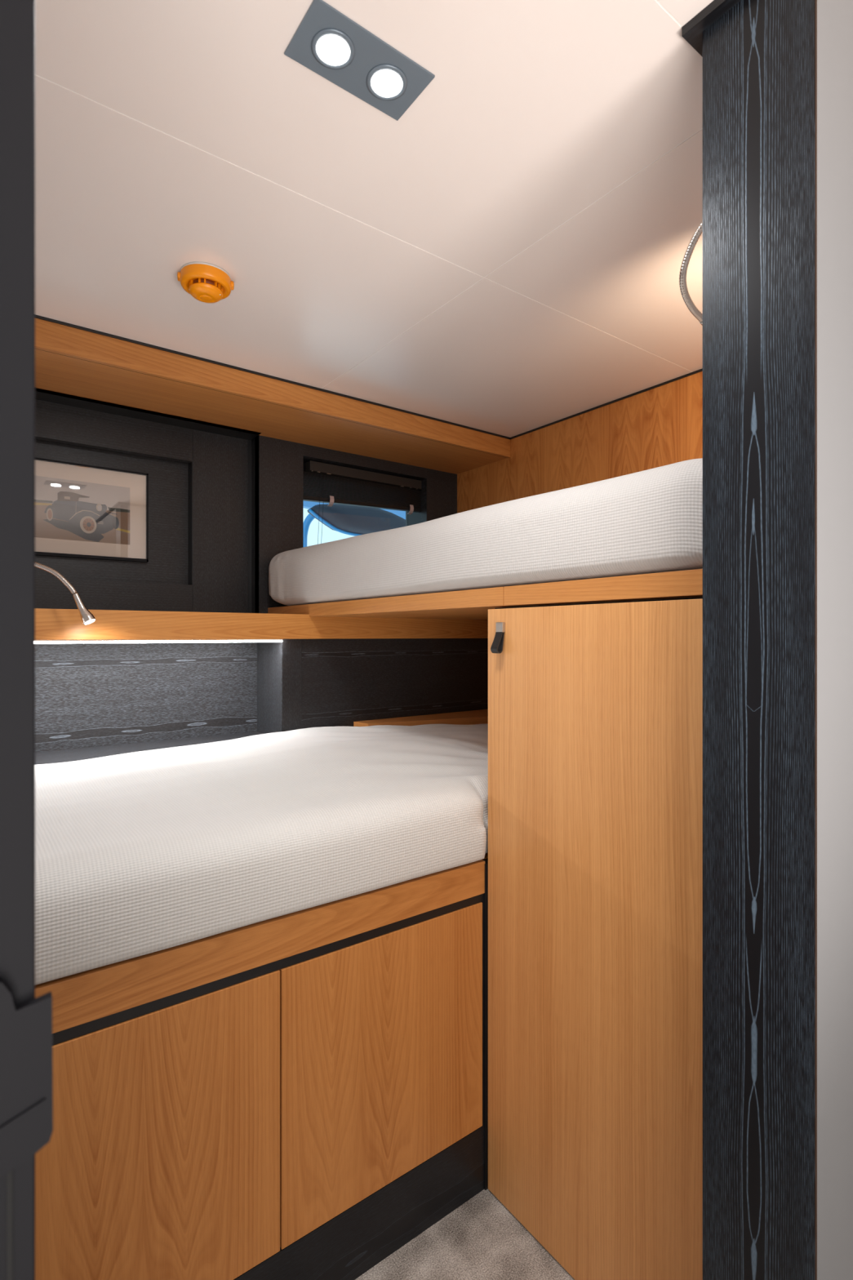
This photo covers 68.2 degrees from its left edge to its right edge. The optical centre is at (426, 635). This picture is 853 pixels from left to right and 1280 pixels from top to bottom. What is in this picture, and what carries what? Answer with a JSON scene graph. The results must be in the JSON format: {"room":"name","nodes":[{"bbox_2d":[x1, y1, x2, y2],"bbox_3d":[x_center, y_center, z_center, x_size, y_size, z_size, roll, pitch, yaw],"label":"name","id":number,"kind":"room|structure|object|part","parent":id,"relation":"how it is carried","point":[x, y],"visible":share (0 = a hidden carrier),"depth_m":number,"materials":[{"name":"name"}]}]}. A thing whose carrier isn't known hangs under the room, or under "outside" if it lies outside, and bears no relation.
{"room":"boat cabin","nodes":[
{"label":"boat cabin","id":0,"kind":"room"},
{"bbox_2d":[35,389,457,613],"bbox_3d":[-0.726,-0.400,2.185,2.057,0.800,0.175,0,0,-37],"label":"wall","id":1,"kind":"structure","parent":0,"point":[223,503],"depth_m":2.17,"materials":[{"name":"black"}]},
{"bbox_2d":[35,457,148,562],"bbox_3d":[-1.101,-0.392,1.976,0.425,0.293,0.022,0,0,-37],"label":"picture frame","id":2,"kind":"object","parent":1,"relation":"attached to","point":[82,511],"visible":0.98,"depth_m":2.00,"materials":[{"name":"beige paper"}]},
{"bbox_2d":[35,475,129,544],"bbox_3d":[-1.103,-0.392,1.975,0.321,0.188,0.001,0,0,-37],"label":"print","id":3,"kind":"object","parent":2,"relation":"attached to","point":[69,509],"depth_m":1.99,"materials":[{"name":"beige paper"}]},
{"bbox_2d":[302,458,421,526],"bbox_3d":[-0.284,-0.441,2.563,0.605,0.482,0.115,0,0,-37],"label":"window","id":4,"kind":"structure","parent":1,"relation":"in","point":[415,517],"depth_m":2.71,"materials":[{"name":"black"}]},
{"bbox_2d":[302,460,421,543],"bbox_3d":[-0.251,-0.452,2.519,0.560,0.404,0.046,0,0,-37],"label":"window blind","id":5,"kind":"object","parent":4,"relation":"attached to","point":[322,482],"visible":0.83,"depth_m":2.49,"materials":[{"name":"grey"}]},
{"bbox_3d":[-0.408,-0.432,2.387,0.020,0.364,0.001,0,0,-37],"label":"cord","id":6,"kind":"part","parent":5,"relation":"part of","materials":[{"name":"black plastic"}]},
{"bbox_3d":[-0.396,-0.432,2.396,0.022,0.364,0.001,0,0,-37],"label":"cord","id":7,"kind":"part","parent":5,"relation":"part of","materials":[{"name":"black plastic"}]},
{"bbox_3d":[-0.254,-0.527,2.529,0.536,0.028,0.028,0,0,-37],"label":"rail","id":8,"kind":"part","parent":5,"relation":"part of","materials":[{"name":"black"}]},
{"bbox_2d":[35,638,488,764],"bbox_3d":[-0.588,0.580,1.998,2.057,1.140,0.230,0,0,-37],"label":"wall","id":9,"kind":"structure","parent":0,"point":[93,700],"depth_m":2.01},
{"bbox_2d":[35,608,488,644],"bbox_3d":[-0.616,-0.023,2.036,2.057,0.086,0.405,0,0,-37],"label":"wall shelf","id":10,"kind":"object","parent":9,"relation":"attached to","point":[50,624],"depth_m":1.81,"materials":[{"name":"brown wood"}]},
{"bbox_3d":[-0.896,0.015,1.619,1.110,0.010,0.024,0,0,-37],"label":"led strip","id":11,"kind":"part","parent":10,"relation":"part of","materials":[{"name":"white plastic"}]},
{"bbox_2d":[353,709,488,726],"bbox_3d":[0.102,0.306,2.216,0.685,0.038,0.238,0,0,-37],"label":"ledge","id":12,"kind":"object","parent":9,"relation":"attached to","point":[473,717],"visible":0.29,"depth_m":2.19,"materials":[{"name":"brown wood"}]},
{"bbox_2d":[35,0,714,437],"bbox_3d":[0.244,-0.800,0.679,3.000,0.040,3.800,0,0,-37],"label":"ceiling","id":13,"kind":"structure","parent":0,"point":[504,255],"depth_m":1.12,"materials":[{"name":"paint"}]},
{"bbox_2d":[177,261,234,302],"bbox_3d":[-0.478,-0.755,1.366,0.105,0.050,0.105,0,0,35],"label":"smoke detector","id":14,"kind":"object","parent":13,"relation":"attached to","point":[206,282],"visible":1,"depth_m":1.34,"materials":[{"name":"orange plastic"}]},
{"bbox_3d":[-0.478,-0.777,1.366,0.104,0.005,0.104,0,0,-37],"label":"mounting plate","id":15,"kind":"part","parent":14,"relation":"part of","materials":[{"name":"white plastic"}]},
{"bbox_2d":[189,278,222,292],"bbox_3d":[-0.478,-0.750,1.366,0.069,0.014,0.066,0,0,-37],"label":"vent","id":16,"kind":"object","parent":14,"relation":"attached to","point":[196,285],"depth_m":1.34,"materials":[{"name":"orange plastic"}]},
{"bbox_2d":[35,318,510,474],"bbox_3d":[-0.594,-0.739,2.006,2.057,0.069,0.330,0,0,-37],"label":"wooden beam","id":17,"kind":"structure","parent":13,"relation":"attached to","point":[73,362],"depth_m":1.94,"materials":[{"name":"brown wood"}]},
{"bbox_2d":[284,0,435,120],"bbox_3d":[-0.089,-0.777,0.860,0.183,0.007,0.094,0,0,-37],"label":"recessed light","id":18,"kind":"object","parent":13,"relation":"in","point":[327,42],"visible":1,"depth_m":0.85,"materials":[{"name":"grey metal"}]},
{"bbox_2d":[355,1189,574,1279],"bbox_3d":[0.244,1.165,0.679,3.000,0.030,3.800,0,0,-37],"label":"floor","id":19,"kind":"structure","parent":0,"point":[481,1239],"depth_m":1.17,"materials":[{"name":"carpet"}]},
{"bbox_2d":[35,853,488,1279],"bbox_3d":[-0.260,0.809,1.559,2.050,0.682,0.862,0,0,-37],"label":"bed base","id":20,"kind":"object","parent":19,"relation":"on","point":[301,1095],"visible":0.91,"depth_m":1.04,"materials":[{"name":"brown wood"}]},
{"bbox_3d":[-0.425,0.784,0.915,0.444,0.462,0.019,0,0,-37],"label":"cupboard door","id":21,"kind":"part","parent":20,"relation":"part of","materials":[{"name":"brown wood"}]},
{"bbox_3d":[-0.359,0.502,0.966,1.184,0.066,0.022,0,0,-37],"label":"rail","id":22,"kind":"part","parent":20,"relation":"part of","materials":[{"name":"brown wood"}]},
{"bbox_2d":[35,724,488,985],"bbox_3d":[-0.255,0.377,1.553,2.041,0.183,0.869,0,0,-37],"label":"mattress","id":23,"kind":"object","parent":20,"relation":"on","point":[137,854],"visible":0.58,"depth_m":1.11,"materials":[{"name":"white fabric"}]},
{"bbox_3d":[-0.067,0.784,1.181,0.443,0.462,0.019,0,0,-37],"label":"cupboard door","id":24,"kind":"part","parent":20,"relation":"part of","materials":[{"name":"brown wood"}]},
{"bbox_2d":[488,596,702,1279],"bbox_3d":[0.625,0.546,1.341,0.888,1.208,0.536,0,0,-37],"label":"wardrobe","id":25,"kind":"object","parent":19,"relation":"on","point":[595,709],"visible":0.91,"depth_m":1.08,"materials":[{"name":"brown wood"}]},
{"bbox_2d":[267,568,702,619],"bbox_3d":[0.290,-0.079,1.812,0.866,0.038,1.691,0,0,-37],"label":"bunk","id":26,"kind":"object","parent":25,"relation":"on","point":[470,604],"visible":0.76,"depth_m":1.25,"materials":[{"name":"brown wood"}]},
{"bbox_3d":[-0.455,-0.083,2.108,0.023,0.032,0.328,0,0,-37],"label":"rail","id":27,"kind":"part","parent":26,"relation":"part of","materials":[{"name":"brown wood"}]},
{"bbox_3d":[-0.097,-0.079,1.625,0.023,0.038,0.873,0,0,-37],"label":"rail","id":28,"kind":"part","parent":26,"relation":"part of","materials":[{"name":"brown wood"}]},
{"bbox_2d":[268,457,702,605],"bbox_3d":[0.275,-0.195,1.802,0.885,0.191,1.677,0,0,-37],"label":"mattress","id":29,"kind":"object","parent":26,"relation":"on","point":[649,521],"visible":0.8,"depth_m":1.21,"materials":[{"name":"white fabric"}]},
{"bbox_3d":[0.642,-0.077,1.356,0.843,0.034,0.538,0,0,-37],"label":"bed slat panel","id":30,"kind":"part","parent":26,"relation":"part of","materials":[{"name":"brown wood"}]},
{"bbox_3d":[0.310,-0.079,1.077,0.023,0.038,0.488,0,0,-37],"label":"rail","id":31,"kind":"part","parent":26,"relation":"part of","materials":[{"name":"brown wood"}]},
{"bbox_2d":[457,371,702,513],"bbox_3d":[0.608,0.185,2.151,0.045,1.930,1.870,0,0,-37],"label":"wall","id":32,"kind":"structure","parent":0,"point":[662,425],"depth_m":2.14,"materials":[{"name":"brown wood"}]},
{"bbox_2d":[35,314,702,439],"bbox_3d":[-0.087,-0.777,1.324,2.057,0.006,1.370,0,0,-37],"label":"trim","id":33,"kind":"structure","parent":32,"relation":"attached to","point":[38,317],"depth_m":1.94,"materials":[{"name":"black"}]},
{"bbox_2d":[815,0,852,1279],"bbox_3d":[0.940,0.185,1.134,1.340,1.930,0.098,0,0,-37],"label":"wall","id":34,"kind":"structure","parent":0,"point":[833,18],"depth_m":0.72,"materials":[{"name":"beige paint"}]},
{"bbox_2d":[681,0,741,57],"bbox_3d":[0.936,-0.774,0.790,0.956,0.012,0.754,0,0,-37],"label":"trim","id":35,"kind":"structure","parent":34,"relation":"attached to","point":[692,31],"depth_m":0.79,"materials":[{"name":"black wood"}]},
{"bbox_2d":[702,0,815,1279],"bbox_3d":[0.406,0.191,0.761,0.040,1.918,0.131,0,0,-37],"label":"trim","id":36,"kind":"structure","parent":34,"relation":"attached to","point":[759,56],"depth_m":0.74,"materials":[{"name":"black wood"}]},
{"bbox_3d":[0.795,0.185,1.110,1.000,1.930,0.034,0,0,-37],"label":"lining","id":37,"kind":"object","parent":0,"visible":0},
{"bbox_2d":[679,219,702,325],"bbox_3d":[0.487,-0.628,1.048,0.140,0.187,0.236,0,0,-3],"label":"reading lamp","id":38,"kind":"object","parent":37,"relation":"attached to","point":[688,301],"visible":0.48,"depth_m":1.04,"materials":[{"name":"silver metal"}]},
{"bbox_3d":[-1.078,0.185,0.900,0.040,1.930,1.870,0,0,-37],"label":"wall","id":39,"kind":"structure","parent":0,"visible":0},
{"bbox_2d":[35,561,95,624],"bbox_3d":[-1.076,-0.118,1.421,0.589,0.184,0.120,0,0,-26],"label":"reading lamp","id":40,"kind":"object","parent":39,"relation":"attached to","point":[86,617],"visible":0.66,"depth_m":1.49,"materials":[{"name":"silver metal"}]},
{"label":"outside","id":41,"kind":"structure","parent":0,"visible":0},
{"bbox_2d":[302,500,405,547],"bbox_3d":[0.107,-0.300,5.311,3.900,3.800,0.718,0,0,-37],"label":"moored boat","id":42,"kind":"object","parent":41,"point":[350,520],"visible":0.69,"depth_m":4.49,"materials":[{"name":"blue"}]},
{"bbox_3d":[-0.804,-0.633,4.758,0.323,0.666,0.052,0,0,-37],"label":"deck rail","id":43,"kind":"part","parent":42,"relation":"part of","materials":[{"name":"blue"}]},
{"bbox_3d":[-0.580,-0.804,4.550,0.590,0.160,0.022,0,0,-37],"label":"rub rail","id":44,"kind":"part","parent":42,"relation":"part of","materials":[{"name":"blue"}]},
{"bbox_3d":[-0.602,0.185,0.006,0.840,1.930,0.114,0,0,-37],"label":"wall","id":45,"kind":"structure","parent":0,"visible":0},
{"bbox_2d":[0,0,53,1279],"bbox_3d":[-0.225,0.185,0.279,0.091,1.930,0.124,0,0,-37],"label":"door","id":46,"kind":"structure","parent":45,"relation":"in","point":[26,1086],"depth_m":0.25,"materials":[{"name":"black wood"}]}
]}

